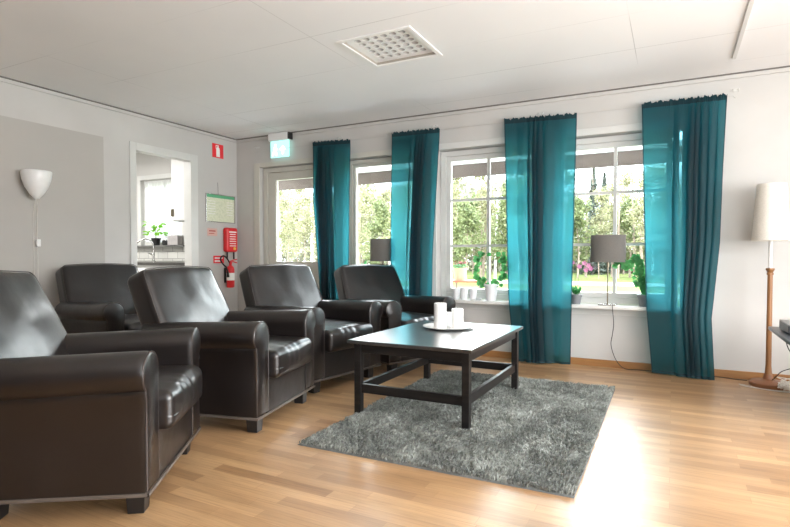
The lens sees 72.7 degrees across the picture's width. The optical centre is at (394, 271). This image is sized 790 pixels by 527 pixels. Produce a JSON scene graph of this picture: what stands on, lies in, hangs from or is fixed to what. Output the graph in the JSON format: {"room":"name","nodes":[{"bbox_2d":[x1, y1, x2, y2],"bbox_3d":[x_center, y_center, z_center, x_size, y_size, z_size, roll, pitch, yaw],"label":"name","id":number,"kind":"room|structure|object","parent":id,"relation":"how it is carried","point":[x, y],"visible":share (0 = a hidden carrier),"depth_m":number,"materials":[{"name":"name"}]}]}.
{"room":"care facility","nodes":[
{"label":"care facility","id":0,"kind":"room"},
{"bbox_2d":[0,81,237,310],"bbox_3d":[-3.916,-0.383,3.065,0.100,2.550,8.266,1,2,27],"label":"wall","id":1,"kind":"structure","parent":0,"point":[215,175],"depth_m":5.33,"materials":[{"name":"paint"}]},
{"bbox_2d":[0,115,104,308],"bbox_3d":[-3.816,-0.218,3.150,0.004,2.017,4.500,1,2,27],"label":"painted panel","id":2,"kind":"object","parent":1,"relation":"attached to","point":[69,218],"visible":0.6,"depth_m":4.70,"materials":[{"name":"paint"}]},
{"bbox_2d":[20,169,51,274],"bbox_3d":[-2.990,-0.067,4.495,0.232,1.533,0.228,1,2,27],"label":"wall sconce","id":3,"kind":"object","parent":2,"relation":"attached to","point":[36,182],"visible":0.91,"depth_m":4.42,"materials":[{"name":"white plastic"}]},
{"bbox_2d":[0,77,235,142],"bbox_3d":[-3.863,-1.510,3.008,0.018,0.028,8.266,1,2,27],"label":"crown molding","id":4,"kind":"structure","parent":1,"relation":"attached to","point":[4,80],"depth_m":5.12,"materials":[{"name":"paint"}]},
{"bbox_2d":[129,141,198,270],"bbox_3d":[-2.498,-0.245,5.796,0.114,2.130,0.864,1,2,27],"label":"door frame","id":5,"kind":"structure","parent":1,"relation":"attached to","point":[190,161],"depth_m":6.05,"materials":[{"name":"white paint"}]},
{"bbox_2d":[207,228,216,235],"bbox_3d":[-2.160,-0.462,6.347,0.004,0.090,0.154,1,2,27],"label":"notice","id":6,"kind":"object","parent":1,"relation":"attached to","point":[210,231],"visible":1,"depth_m":6.34,"materials":[{"name":"pink paper"}]},
{"bbox_2d":[212,143,222,158],"bbox_3d":[-2.113,-1.433,6.409,0.006,0.164,0.174,1,2,27],"label":"sign","id":7,"kind":"object","parent":1,"relation":"attached to","point":[217,150],"visible":1,"depth_m":6.40,"materials":[{"name":"red plastic"}]},
{"bbox_2d":[205,193,234,223],"bbox_3d":[-2.094,-0.749,6.451,0.016,0.333,0.464,1,2,27],"label":"evacuation plan","id":8,"kind":"object","parent":1,"relation":"attached to","point":[218,208],"visible":1,"depth_m":6.44,"materials":[{"name":"paper"}]},
{"bbox_2d":[220,255,236,287],"bbox_3d":[-2.033,0.005,6.465,0.132,0.394,0.270,1,2,27],"label":"fire extinguisher","id":9,"kind":"object","parent":1,"relation":"attached to","point":[229,272],"visible":1,"depth_m":6.47,"materials":[{"name":"red metal"}]},
{"bbox_2d":[223,228,236,258],"bbox_3d":[-2.009,-0.337,6.559,0.078,0.383,0.190,1,2,27],"label":"blanket","id":10,"kind":"object","parent":1,"relation":"attached to","point":[229,234],"visible":0.91,"depth_m":6.51,"materials":[{"name":"red plastic"}]},
{"bbox_2d":[229,231,235,243],"bbox_3d":[-1.975,-0.393,6.540,0.001,0.179,0.120,1,2,27],"label":"print","id":11,"kind":"object","parent":10,"relation":"attached to","point":[232,234],"depth_m":6.53,"materials":[{"name":"white paper"}]},
{"bbox_2d":[136,153,184,261],"bbox_3d":[-4.094,-0.414,6.487,3.360,2.430,2.780,1,2,27],"label":"wall","id":12,"kind":"structure","parent":0,"point":[146,164],"depth_m":7.45,"materials":[{"name":"paint"}]},
{"bbox_2d":[137,173,184,245],"bbox_3d":[-3.165,-0.838,7.391,0.930,0.970,0.152,1,2,27],"label":"window","id":13,"kind":"structure","parent":12,"relation":"in","point":[167,175],"depth_m":7.51,"materials":[{"name":"white paint"}]},
{"bbox_2d":[144,180,181,241],"bbox_3d":[-3.176,-0.822,7.359,0.760,0.840,0.024,1,2,27],"label":"window pane","id":14,"kind":"object","parent":13,"relation":"attached to","point":[157,194],"visible":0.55,"depth_m":7.39,"materials":[{"name":"clear glass"}]},
{"bbox_2d":[137,245,184,246],"bbox_3d":[-3.850,-0.349,7.658,2.520,0.022,0.150,1,2,27],"label":"window sill","id":15,"kind":"structure","parent":12,"relation":"attached to","point":[142,245],"depth_m":7.19,"materials":[{"name":"grey stone"}]},
{"bbox_2d":[142,221,167,244],"bbox_3d":[-3.257,-0.513,7.285,0.351,0.326,0.261,1,2,27],"label":"potted plant","id":16,"kind":"object","parent":15,"relation":"on","point":[156,241],"visible":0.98,"depth_m":7.26,"materials":[{"name":"green plant"}]},
{"bbox_2d":[167,235,182,244],"bbox_3d":[-2.918,-0.411,7.129,0.196,0.130,0.096,1,2,27],"label":"tin","id":17,"kind":"object","parent":15,"relation":"on","point":[171,239],"visible":0.97,"depth_m":7.09,"materials":[{"name":"white metal"}]},
{"bbox_2d":[137,247,184,260],"bbox_3d":[-3.513,-0.406,7.504,3.260,0.520,0.012,1,2,27],"label":"wall tiles","id":18,"kind":"structure","parent":12,"relation":"attached to","point":[161,253],"depth_m":7.33,"materials":[{"name":"white tile"}]},
{"bbox_2d":[171,159,183,221],"bbox_3d":[-2.442,-1.026,6.735,0.657,0.800,0.353,1,2,27],"label":"upper cabinet","id":19,"kind":"object","parent":12,"relation":"attached to","point":[177,167],"visible":0.24,"depth_m":6.68,"materials":[{"name":"paint"}]},
{"bbox_2d":[0,0,789,138],"bbox_3d":[-0.211,-1.546,1.119,8.240,0.120,8.266,1,2,27],"label":"ceiling","id":20,"kind":"structure","parent":0,"point":[235,69],"depth_m":3.79,"materials":[{"name":"white paint"}]},
{"bbox_2d":[336,25,442,67],"bbox_3d":[-0.029,-1.581,3.747,0.552,0.067,0.552,1,2,27],"label":"ceiling vent","id":21,"kind":"object","parent":20,"relation":"in","point":[403,44],"visible":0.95,"depth_m":3.78,"materials":[{"name":"metal"}]},
{"bbox_2d":[0,65,789,139],"bbox_3d":[-0.211,-1.480,1.121,8.240,0.011,8.266,1,2,27],"label":"joint","id":22,"kind":"object","parent":20,"relation":"attached to","point":[789,65],"visible":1,"depth_m":4.96,"materials":[{"name":"white paint"}]},
{"bbox_2d":[732,0,754,58],"bbox_3d":[2.188,-1.542,3.366,0.024,0.016,1.260,1,2,27],"label":"ceiling strip","id":23,"kind":"object","parent":20,"relation":"attached to","point":[751,2],"visible":1,"depth_m":3.38,"materials":[{"name":"white paint"}]},
{"bbox_2d":[0,356,789,526],"bbox_3d":[-0.211,0.973,1.186,8.240,0.060,8.266,1,2,27],"label":"floor","id":24,"kind":"structure","parent":0,"point":[668,450],"depth_m":2.33,"materials":[{"name":"laminate"}]},
{"bbox_2d":[55,263,141,333],"bbox_3d":[-2.358,0.391,4.683,0.957,0.916,0.856,1,2,31],"label":"armchair","id":25,"kind":"object","parent":24,"relation":"on","point":[93,297],"visible":0.4,"depth_m":4.56,"materials":[{"name":"brown leather"}]},
{"bbox_2d":[125,314,141,330],"bbox_3d":[-2.239,0.474,4.613,0.677,0.187,0.504,1,2,31],"label":"seat cushion","id":26,"kind":"object","parent":25,"relation":"on","point":[132,322],"depth_m":4.31,"materials":[{"name":"brown leather"}]},
{"bbox_2d":[0,270,201,519],"bbox_3d":[-1.366,0.454,2.316,0.957,0.916,0.856,0,2,-7],"label":"armchair","id":27,"kind":"object","parent":24,"relation":"on","point":[92,415],"visible":1,"depth_m":1.97,"materials":[{"name":"brown leather"}]},
{"bbox_2d":[158,365,201,429],"bbox_3d":[-1.227,0.534,2.334,0.677,0.187,0.504,0,2,-7],"label":"seat cushion","id":28,"kind":"object","parent":27,"relation":"on","point":[179,386],"depth_m":2.25,"materials":[{"name":"brown leather"}]},
{"bbox_2d":[127,266,315,432],"bbox_3d":[-1.044,0.426,3.373,0.957,0.916,0.856,0,2,14],"label":"armchair","id":29,"kind":"object","parent":24,"relation":"on","point":[253,363],"visible":0.82,"depth_m":3.11,"materials":[{"name":"brown leather"}]},
{"bbox_2d":[269,335,311,377],"bbox_3d":[-0.909,0.508,3.341,0.677,0.187,0.504,0,2,14],"label":"seat cushion","id":30,"kind":"object","parent":29,"relation":"on","point":[287,353],"depth_m":3.20,"materials":[{"name":"brown leather"}]},
{"bbox_2d":[239,264,382,392],"bbox_3d":[-0.681,0.401,4.305,0.957,0.916,0.856,1,2,37],"label":"armchair","id":31,"kind":"object","parent":24,"relation":"on","point":[266,286],"visible":0.56,"depth_m":4.26,"materials":[{"name":"brown leather"}]},
{"bbox_2d":[325,319,372,351],"bbox_3d":[-0.568,0.484,4.224,0.677,0.187,0.504,1,2,37],"label":"seat cushion","id":32,"kind":"object","parent":31,"relation":"on","point":[337,331],"depth_m":4.00,"materials":[{"name":"brown leather"}]},
{"bbox_2d":[334,264,455,370],"bbox_3d":[-0.027,0.389,4.962,0.847,0.907,0.947,-1,2,-42],"label":"armchair","id":33,"kind":"object","parent":24,"relation":"on","point":[381,283],"visible":0.49,"depth_m":4.99,"materials":[{"name":"brown leather"}]},
{"bbox_2d":[401,311,433,325],"bbox_3d":[0.065,0.471,4.861,0.499,0.185,0.670,-1,2,-42],"label":"seat cushion","id":34,"kind":"object","parent":33,"relation":"on","point":[407,317],"depth_m":4.67,"materials":[{"name":"brown leather"}]},
{"bbox_2d":[298,369,614,497],"bbox_3d":[0.557,0.868,3.363,1.398,0.032,2.025,1,2,27],"label":"shag rug","id":35,"kind":"object","parent":24,"relation":"on","point":[540,435],"visible":0.91,"depth_m":2.91,"materials":[{"name":"grey carpet"}]},
{"bbox_2d":[347,320,522,430],"bbox_3d":[0.323,0.637,3.612,0.798,0.454,1.144,1,2,27],"label":"coffee table","id":36,"kind":"object","parent":35,"relation":"on","point":[414,340],"visible":0.91,"depth_m":3.28,"materials":[{"name":"black wood"}]},
{"bbox_2d":[423,323,474,329],"bbox_3d":[0.380,0.395,3.806,0.366,0.019,0.366,1,2,27],"label":"serving tray","id":37,"kind":"object","parent":36,"relation":"on","point":[429,325],"visible":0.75,"depth_m":3.80,"materials":[{"name":"ceramic"}]},
{"bbox_2d":[434,302,445,328],"bbox_3d":[0.315,0.305,3.736,0.086,0.187,0.086,1,2,27],"label":"pillar candle","id":38,"kind":"object","parent":37,"relation":"on","point":[439,308],"visible":0.91,"depth_m":3.70,"materials":[{"name":"white wax"}]},
{"bbox_2d":[451,308,462,328],"bbox_3d":[0.433,0.325,3.726,0.082,0.149,0.082,1,2,27],"label":"pillar candle","id":39,"kind":"object","parent":37,"relation":"on","point":[456,313],"visible":0.94,"depth_m":3.69,"materials":[{"name":"white wax"}]},
{"bbox_2d":[749,182,789,389],"bbox_3d":[2.815,0.108,4.032,0.246,1.518,0.246,1,2,27],"label":"floor lamp","id":40,"kind":"object","parent":24,"relation":"on","point":[771,219],"visible":0.93,"depth_m":3.96,"materials":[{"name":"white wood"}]},
{"bbox_2d":[768,326,789,344],"bbox_3d":[2.912,0.643,3.038,1.230,0.500,0.820,1,2,27],"label":"table","id":41,"kind":"object","parent":24,"relation":"on","point":[777,331],"visible":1,"depth_m":3.32,"materials":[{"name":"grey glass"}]},
{"bbox_2d":[236,72,789,374],"bbox_3d":[1.692,-0.432,4.939,8.340,2.550,0.214,1,2,27],"label":"wall","id":42,"kind":"structure","parent":0,"point":[757,129],"depth_m":4.36,"materials":[{"name":"paint"}]},
{"bbox_2d":[268,131,292,157],"bbox_3d":[-1.345,-1.479,6.304,0.307,0.280,0.090,1,2,27],"label":"exit sign","id":43,"kind":"object","parent":42,"relation":"attached to","point":[279,141],"visible":1,"depth_m":6.29,"materials":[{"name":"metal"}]},
{"bbox_2d":[263,164,318,289],"bbox_3d":[-1.053,-0.217,6.332,1.221,2.045,0.143,1,2,27],"label":"door","id":44,"kind":"structure","parent":42,"relation":"in","point":[271,176],"depth_m":6.53,"materials":[{"name":"beige paint"}]},
{"bbox_2d":[254,149,391,264],"bbox_3d":[-0.721,-0.242,6.065,2.255,2.110,0.012,1,2,27],"label":"door frame","id":45,"kind":"structure","parent":42,"relation":"attached to","point":[257,166],"depth_m":6.52,"materials":[{"name":"beige paint"}]},
{"bbox_2d":[349,157,391,264],"bbox_3d":[-0.109,-0.482,5.878,0.862,1.490,0.090,1,2,27],"label":"window","id":46,"kind":"structure","parent":42,"relation":"in","point":[354,165],"depth_m":6.02,"materials":[{"name":"beige paint"}]},
{"bbox_2d":[278,146,642,190],"bbox_3d":[0.577,-1.350,5.764,4.840,0.680,0.260,1,2,27],"label":"awning","id":47,"kind":"object","parent":42,"relation":"attached to","point":[627,156],"visible":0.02,"depth_m":5.66,"materials":[{"name":"beige fabric"}]},
{"bbox_2d":[441,146,508,299],"bbox_3d":[0.967,-0.468,5.322,1.060,1.490,0.090,1,2,27],"label":"window","id":48,"kind":"structure","parent":42,"relation":"in","point":[447,158],"depth_m":5.48,"materials":[{"name":"white paint"}]},
{"bbox_2d":[253,96,734,152],"bbox_3d":[0.459,-1.407,5.386,5.017,0.009,0.076,1,2,27],"label":"wire","id":49,"kind":"object","parent":42,"relation":"attached to","point":[728,96],"visible":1,"depth_m":5.16,"materials":[{"name":"metal"}]},
{"bbox_2d":[313,139,350,299],"bbox_3d":[-0.714,-0.327,5.890,0.546,2.259,0.145,1,2,29],"label":"sheer curtain","id":50,"kind":"object","parent":49,"relation":"hanging from","point":[331,159],"visible":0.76,"depth_m":5.87,"materials":[{"name":"teal fabric"}]},
{"bbox_2d":[391,128,439,295],"bbox_3d":[0.182,-0.315,5.431,0.541,2.258,0.148,1,2,25],"label":"sheer curtain","id":51,"kind":"object","parent":49,"relation":"hanging from","point":[414,160],"visible":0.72,"depth_m":5.40,"materials":[{"name":"teal fabric"}]},
{"bbox_2d":[504,113,576,364],"bbox_3d":[1.284,-0.299,4.858,0.655,2.263,0.146,1,2,29],"label":"sheer curtain","id":52,"kind":"object","parent":49,"relation":"hanging from","point":[540,152],"visible":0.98,"depth_m":4.82,"materials":[{"name":"teal fabric"}]},
{"bbox_2d":[642,93,726,379],"bbox_3d":[2.309,-0.278,4.329,0.612,2.262,0.140,1,2,26],"label":"sheer curtain","id":53,"kind":"object","parent":49,"relation":"hanging from","point":[683,141],"visible":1,"depth_m":4.32,"materials":[{"name":"teal fabric"}]},
{"bbox_2d":[236,67,789,142],"bbox_3d":[1.691,-1.558,4.779,8.222,0.028,0.018,1,2,27],"label":"crown molding","id":54,"kind":"structure","parent":42,"relation":"attached to","point":[780,70],"depth_m":4.89,"materials":[{"name":"paint"}]},
{"bbox_2d":[432,123,641,295],"bbox_3d":[1.399,-0.458,4.961,2.320,1.630,0.014,1,2,27],"label":"window frame","id":55,"kind":"structure","parent":42,"relation":"attached to","point":[637,126],"depth_m":5.22,"materials":[{"name":"white paint"}]},
{"bbox_2d":[454,298,645,310],"bbox_3d":[1.391,0.304,4.965,2.300,0.030,0.221,1,2,27],"label":"window sill","id":56,"kind":"structure","parent":42,"relation":"attached to","point":[483,301],"depth_m":4.74,"materials":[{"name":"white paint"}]},
{"bbox_2d":[453,288,459,298],"bbox_3d":[0.608,0.224,5.322,0.074,0.110,0.073,1,2,27],"label":"cup","id":57,"kind":"object","parent":56,"relation":"on","point":[456,291],"visible":0.89,"depth_m":5.29,"materials":[{"name":"white ceramic"}]},
{"bbox_2d":[460,287,467,299],"bbox_3d":[0.677,0.220,5.269,0.074,0.120,0.073,1,2,27],"label":"cup","id":58,"kind":"object","parent":56,"relation":"on","point":[463,290],"visible":1,"depth_m":5.24,"materials":[{"name":"white ceramic"}]},
{"bbox_2d":[469,288,476,299],"bbox_3d":[0.764,0.226,5.253,0.074,0.110,0.073,1,2,27],"label":"cup","id":59,"kind":"object","parent":56,"relation":"on","point":[473,291],"visible":1,"depth_m":5.23,"materials":[{"name":"white ceramic"}]},
{"bbox_2d":[473,251,507,300],"bbox_3d":[0.937,0.045,5.147,0.396,0.477,0.142,1,2,27],"label":"potted plant","id":60,"kind":"object","parent":56,"relation":"on","point":[491,288],"visible":0.96,"depth_m":5.12,"materials":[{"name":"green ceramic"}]},
{"bbox_2d":[484,284,498,300],"bbox_3d":[0.924,0.203,5.158,0.142,0.160,0.142,1,2,27],"label":"pot","id":61,"kind":"object","parent":60,"relation":"on","point":[490,289],"depth_m":5.11,"materials":[{"name":"white ceramic"}]},
{"bbox_2d":[572,261,592,303],"bbox_3d":[1.646,0.098,4.763,0.102,0.392,0.205,-1,2,-39],"label":"potted orchid","id":62,"kind":"object","parent":56,"relation":"on","point":[576,297],"visible":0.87,"depth_m":4.76,"materials":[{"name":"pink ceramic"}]},
{"bbox_2d":[612,254,645,306],"bbox_3d":[2.026,0.075,4.585,0.319,0.447,0.120,1,2,27],"label":"ivy","id":63,"kind":"object","parent":56,"relation":"on","point":[639,271],"visible":0.94,"depth_m":4.54,"materials":[{"name":"green plant"}]},
{"bbox_2d":[637,294,645,306],"bbox_3d":[2.114,0.250,4.544,0.120,0.100,0.120,1,2,27],"label":"pot","id":64,"kind":"object","parent":63,"relation":"on","point":[641,297],"depth_m":4.51,"materials":[{"name":"grey ceramic"}]},
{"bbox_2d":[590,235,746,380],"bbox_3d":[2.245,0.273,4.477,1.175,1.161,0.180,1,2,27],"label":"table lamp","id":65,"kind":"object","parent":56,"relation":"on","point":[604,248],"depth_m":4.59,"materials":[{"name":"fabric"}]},
{"bbox_2d":[455,303,646,316],"bbox_3d":[1.400,0.350,4.984,2.280,0.063,0.012,1,2,27],"label":"apron","id":66,"kind":"object","parent":42,"relation":"attached to","point":[458,305],"depth_m":4.82,"materials":[{"name":"white paint"}]},
{"bbox_2d":[572,133,644,304],"bbox_3d":[1.953,-0.454,4.812,1.040,1.490,0.090,1,2,27],"label":"window","id":67,"kind":"structure","parent":42,"relation":"in","point":[629,140],"depth_m":4.78,"materials":[{"name":"white paint"}]},
{"bbox_2d":[482,350,789,380],"bbox_3d":[1.683,0.814,4.848,8.240,0.062,0.014,1,2,27],"label":"baseboard","id":68,"kind":"structure","parent":42,"relation":"attached to","point":[747,375],"depth_m":4.66,"materials":[{"name":"brown wood"}]},
{"bbox_3d":[-0.156,0.283,5.764,0.922,0.030,0.221,1,2,27],"label":"window sill","id":69,"kind":"structure","parent":42,"relation":"attached to","visible":0},
{"bbox_2d":[370,239,390,263],"bbox_3d":[-0.129,-0.035,5.696,0.290,0.610,0.180,1,2,27],"label":"table lamp","id":70,"kind":"object","parent":69,"relation":"on","point":[380,249],"visible":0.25,"depth_m":5.61,"materials":[{"name":"fabric"}]},
{"bbox_3d":[-4.032,0.834,6.423,3.360,0.059,2.466,1,2,27],"label":"floor","id":71,"kind":"structure","parent":0,"visible":0},
{"bbox_2d":[137,262,184,271],"bbox_3d":[-3.633,0.329,7.248,3.200,0.905,0.600,1,2,27],"label":"countertop","id":72,"kind":"structure","parent":71,"relation":"on","point":[141,266],"depth_m":6.56,"materials":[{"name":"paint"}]},
{"bbox_2d":[137,238,155,261],"bbox_3d":[-3.298,-0.277,7.109,0.247,0.313,0.059,0,2,-8],"label":"kitchen faucet","id":73,"kind":"object","parent":72,"relation":"on","point":[153,253],"visible":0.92,"depth_m":7.11,"materials":[{"name":"metal"}]},
{"label":"outside","id":74,"kind":"structure","parent":0,"visible":0},
{"bbox_2d":[467,279,633,285],"bbox_3d":[-0.972,0.445,30.807,90.000,0.001,3.400,1,2,27],"label":"gravel path","id":75,"kind":"structure","parent":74,"point":[503,281],"depth_m":25.48,"materials":[{"name":"white gravel"}]},
{"bbox_2d":[279,191,295,251],"bbox_3d":[-7.930,-2.883,35.954,2.535,6.403,2.195,1,2,40],"label":"birch tree","id":76,"kind":"object","parent":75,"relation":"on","point":[280,191],"visible":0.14,"depth_m":35.96,"materials":[{"name":"green plant"}]},
{"bbox_2d":[286,189,315,261],"bbox_3d":[-5.675,-2.312,32.883,2.092,5.423,2.083,0,2,7],"label":"young tree","id":77,"kind":"object","parent":75,"relation":"on","point":[304,200],"visible":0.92,"depth_m":32.60,"materials":[{"name":"green plant"}]},
{"bbox_2d":[358,186,374,262],"bbox_3d":[-2.209,-2.417,33.107,2.331,5.621,2.344,0,2,-18],"label":"young tree","id":78,"kind":"object","parent":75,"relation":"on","point":[366,218],"visible":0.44,"depth_m":32.91,"materials":[{"name":"green plant"}]},
{"bbox_2d":[358,195,390,264],"bbox_3d":[-1.006,-1.892,30.306,2.590,4.723,2.213,0,2,8],"label":"leafy tree","id":79,"kind":"object","parent":75,"relation":"on","point":[381,212],"visible":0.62,"depth_m":30.00,"materials":[{"name":"green plant"}]},
{"bbox_2d":[452,177,473,278],"bbox_3d":[3.076,-2.784,29.081,2.381,6.571,2.391,0,2,4],"label":"young tree","id":80,"kind":"object","parent":75,"relation":"on","point":[457,192],"visible":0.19,"depth_m":29.23,"materials":[{"name":"green plant"}]},
{"bbox_2d":[452,196,486,278],"bbox_3d":[3.397,-1.623,27.116,2.507,4.355,2.142,1,2,43],"label":"leafy tree","id":81,"kind":"object","parent":75,"relation":"on","point":[466,225],"visible":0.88,"depth_m":26.72,"materials":[{"name":"green plant"}]},
{"bbox_2d":[460,176,498,276],"bbox_3d":[4.710,-2.919,29.836,2.529,6.800,2.540,-1,2,-39],"label":"young tree","id":82,"kind":"object","parent":75,"relation":"on","point":[483,192],"visible":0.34,"depth_m":29.43,"materials":[{"name":"green plant"}]},
{"bbox_2d":[482,180,506,265],"bbox_3d":[6.001,-2.333,28.759,2.925,5.689,2.499,0,2,0],"label":"leafy tree","id":83,"kind":"object","parent":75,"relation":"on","point":[503,238],"visible":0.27,"depth_m":28.52,"materials":[{"name":"green plant"}]},
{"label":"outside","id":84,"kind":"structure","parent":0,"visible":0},
{"bbox_2d":[303,261,640,304],"bbox_3d":[15.440,-0.390,62.545,150.000,0.001,114.720,1,2,27],"label":"lawn","id":85,"kind":"structure","parent":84,"point":[624,278],"depth_m":27.77,"materials":[{"name":"green plant"}]},
{"bbox_2d":[279,191,305,261],"bbox_3d":[-6.166,-2.095,31.174,1.964,5.080,1.972,-1,2,-21],"label":"young tree","id":86,"kind":"object","parent":85,"relation":"on","point":[284,202],"visible":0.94,"depth_m":30.84,"materials":[{"name":"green plant"}]},
{"bbox_2d":[280,189,313,261],"bbox_3d":[-6.992,-3.207,37.466,2.529,6.970,2.540,0,2,2],"label":"young tree","id":87,"kind":"object","parent":85,"relation":"on","point":[295,209],"visible":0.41,"depth_m":37.62,"materials":[{"name":"green plant"}]},
{"bbox_2d":[358,185,361,263],"bbox_3d":[-2.046,-2.716,31.461,0.241,6.307,0.156,1,2,42],"label":"bare trunk","id":88,"kind":"object","parent":85,"relation":"on","point":[360,259],"visible":0.31,"depth_m":31.43,"materials":[{"name":"grey plant"}]},
{"bbox_2d":[358,196,373,260],"bbox_3d":[-1.881,-1.705,27.537,1.913,4.494,1.924,1,2,34],"label":"young tree","id":89,"kind":"object","parent":85,"relation":"on","point":[360,238],"visible":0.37,"depth_m":27.64,"materials":[{"name":"green plant"}]},
{"bbox_2d":[360,184,380,263],"bbox_3d":[-1.873,-3.036,35.003,2.341,6.760,2.704,1,2,28],"label":"birch tree","id":90,"kind":"object","parent":85,"relation":"on","point":[367,185],"visible":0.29,"depth_m":34.95,"materials":[{"name":"green plant"}]},
{"bbox_2d":[374,183,390,263],"bbox_3d":[-0.234,-2.546,33.283,2.391,5.870,2.405,0,2,-18],"label":"young tree","id":91,"kind":"object","parent":85,"relation":"on","point":[384,194],"visible":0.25,"depth_m":33.24,"materials":[{"name":"green plant"}]},
{"bbox_2d":[378,194,390,238],"bbox_3d":[-0.177,-1.665,25.614,1.697,4.518,1.961,0,2,15],"label":"birch tree","id":92,"kind":"object","parent":85,"relation":"on","point":[389,221],"visible":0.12,"depth_m":25.67,"materials":[{"name":"green plant"}]},
{"bbox_2d":[279,179,644,273],"bbox_3d":[-3.714,-4.768,54.111,93.351,9.810,10.424,1,2,26],"label":"thicket","id":93,"kind":"object","parent":85,"relation":"on","point":[463,188],"visible":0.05,"depth_m":49.27,"materials":[{"name":"green plant"}]},
{"bbox_2d":[466,189,494,273],"bbox_3d":[6.106,-2.933,39.654,3.551,6.309,3.034,1,2,20],"label":"leafy tree","id":94,"kind":"object","parent":85,"relation":"on","point":[474,196],"visible":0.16,"depth_m":39.58,"materials":[{"name":"green plant"}]},
{"bbox_2d":[482,216,486,276],"bbox_3d":[5.129,-2.118,30.648,0.372,5.159,0.174,1,2,27],"label":"bare trunk","id":95,"kind":"object","parent":85,"relation":"on","point":[483,262],"visible":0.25,"depth_m":30.65,"materials":[{"name":"grey plant"}]},
{"bbox_2d":[474,202,504,276],"bbox_3d":[5.969,-2.059,33.036,2.104,4.909,2.092,-1,2,-40],"label":"young tree","id":96,"kind":"object","parent":85,"relation":"on","point":[491,202],"visible":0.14,"depth_m":33.22,"materials":[{"name":"green plant"}]},
{"bbox_2d":[483,194,506,272],"bbox_3d":[8.090,-2.798,40.530,3.551,5.993,3.034,0,2,11],"label":"leafy tree","id":97,"kind":"object","parent":85,"relation":"on","point":[499,201],"visible":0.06,"depth_m":40.15,"materials":[{"name":"green plant"}]},
{"bbox_2d":[494,183,498,278],"bbox_3d":[5.912,-2.355,31.449,0.264,5.588,0.156,1,2,42],"label":"bare trunk","id":98,"kind":"object","parent":85,"relation":"on","point":[495,261],"visible":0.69,"depth_m":31.46,"materials":[{"name":"brown wood"}]},
{"bbox_2d":[573,190,597,277],"bbox_3d":[10.821,-2.176,31.775,2.390,5.215,2.798,1,2,24],"label":"leafy tree","id":99,"kind":"object","parent":85,"relation":"on","point":[580,208],"visible":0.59,"depth_m":31.31,"materials":[{"name":"green plant"}]},
{"bbox_2d":[574,168,610,274],"bbox_3d":[14.266,-3.581,38.752,2.877,8.041,2.662,0,2,-17],"label":"spruce tree","id":100,"kind":"object","parent":85,"relation":"on","point":[593,184],"visible":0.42,"depth_m":38.47,"materials":[{"name":"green plant"}]},
{"bbox_2d":[581,184,611,277],"bbox_3d":[11.929,-2.364,31.943,2.001,5.576,1.993,-1,2,-35],"label":"young tree","id":101,"kind":"object","parent":85,"relation":"on","point":[601,228],"visible":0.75,"depth_m":31.87,"materials":[{"name":"green plant"}]},
{"bbox_2d":[594,172,621,273],"bbox_3d":[16.084,-3.624,41.162,2.802,7.996,3.037,0,2,0],"label":"spruce tree","id":102,"kind":"object","parent":85,"relation":"on","point":[604,180],"visible":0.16,"depth_m":40.98,"materials":[{"name":"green plant"}]},
{"bbox_2d":[597,180,627,240],"bbox_3d":[14.292,-2.828,34.328,2.535,6.379,2.550,-1,2,-30],"label":"young tree","id":103,"kind":"object","parent":85,"relation":"on","point":[610,188],"visible":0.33,"depth_m":34.19,"materials":[{"name":"green plant"}]},
{"bbox_2d":[616,175,619,278],"bbox_3d":[13.141,-2.616,31.596,0.174,6.098,0.174,1,2,27],"label":"bare trunk","id":104,"kind":"object","parent":85,"relation":"on","point":[618,228],"visible":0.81,"depth_m":31.54,"materials":[{"name":"grey plant"}]},
{"bbox_2d":[608,167,636,274],"bbox_3d":[16.214,-3.628,38.519,3.086,7.756,3.068,1,2,29],"label":"young tree","id":105,"kind":"object","parent":85,"relation":"on","point":[625,179],"visible":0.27,"depth_m":38.49,"materials":[{"name":"green plant"}]},
{"bbox_2d":[605,194,644,277],"bbox_3d":[14.681,-2.203,33.129,2.984,5.196,2.550,-1,2,-19],"label":"leafy tree","id":106,"kind":"object","parent":85,"relation":"on","point":[624,225],"visible":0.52,"depth_m":32.78,"materials":[{"name":"green plant"}]},
{"bbox_2d":[622,170,644,258],"bbox_3d":[13.632,-2.623,29.762,2.630,6.212,2.615,0,2,18],"label":"young tree","id":107,"kind":"object","parent":85,"relation":"on","point":[639,210],"visible":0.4,"depth_m":29.94,"materials":[{"name":"green plant"}]},
{"bbox_2d":[631,176,635,275],"bbox_3d":[14.321,-2.648,32.203,0.357,6.134,0.174,1,2,27],"label":"bare trunk","id":108,"kind":"object","parent":85,"relation":"on","point":[631,176],"visible":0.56,"depth_m":32.17,"materials":[{"name":"grey plant"}]},
{"bbox_3d":[0.430,0.958,7.393,12.000,0.240,2.920,1,2,27],"label":"terrace","id":109,"kind":"object","parent":85,"relation":"on","visible":0},
{"bbox_2d":[452,279,485,288],"bbox_3d":[0.919,0.483,6.801,0.480,0.740,0.340,1,2,27],"label":"garden table","id":110,"kind":"object","parent":109,"relation":"on","point":[453,280],"visible":0.23,"depth_m":6.68,"materials":[{"name":"orange wood"}]},
{"bbox_2d":[452,262,468,279],"bbox_3d":[0.808,-0.004,6.777,0.230,0.235,0.244,1,2,27],"label":"flower pot","id":111,"kind":"object","parent":110,"relation":"on","point":[459,273],"visible":0.96,"depth_m":6.72,"materials":[{"name":"beige ceramic"}]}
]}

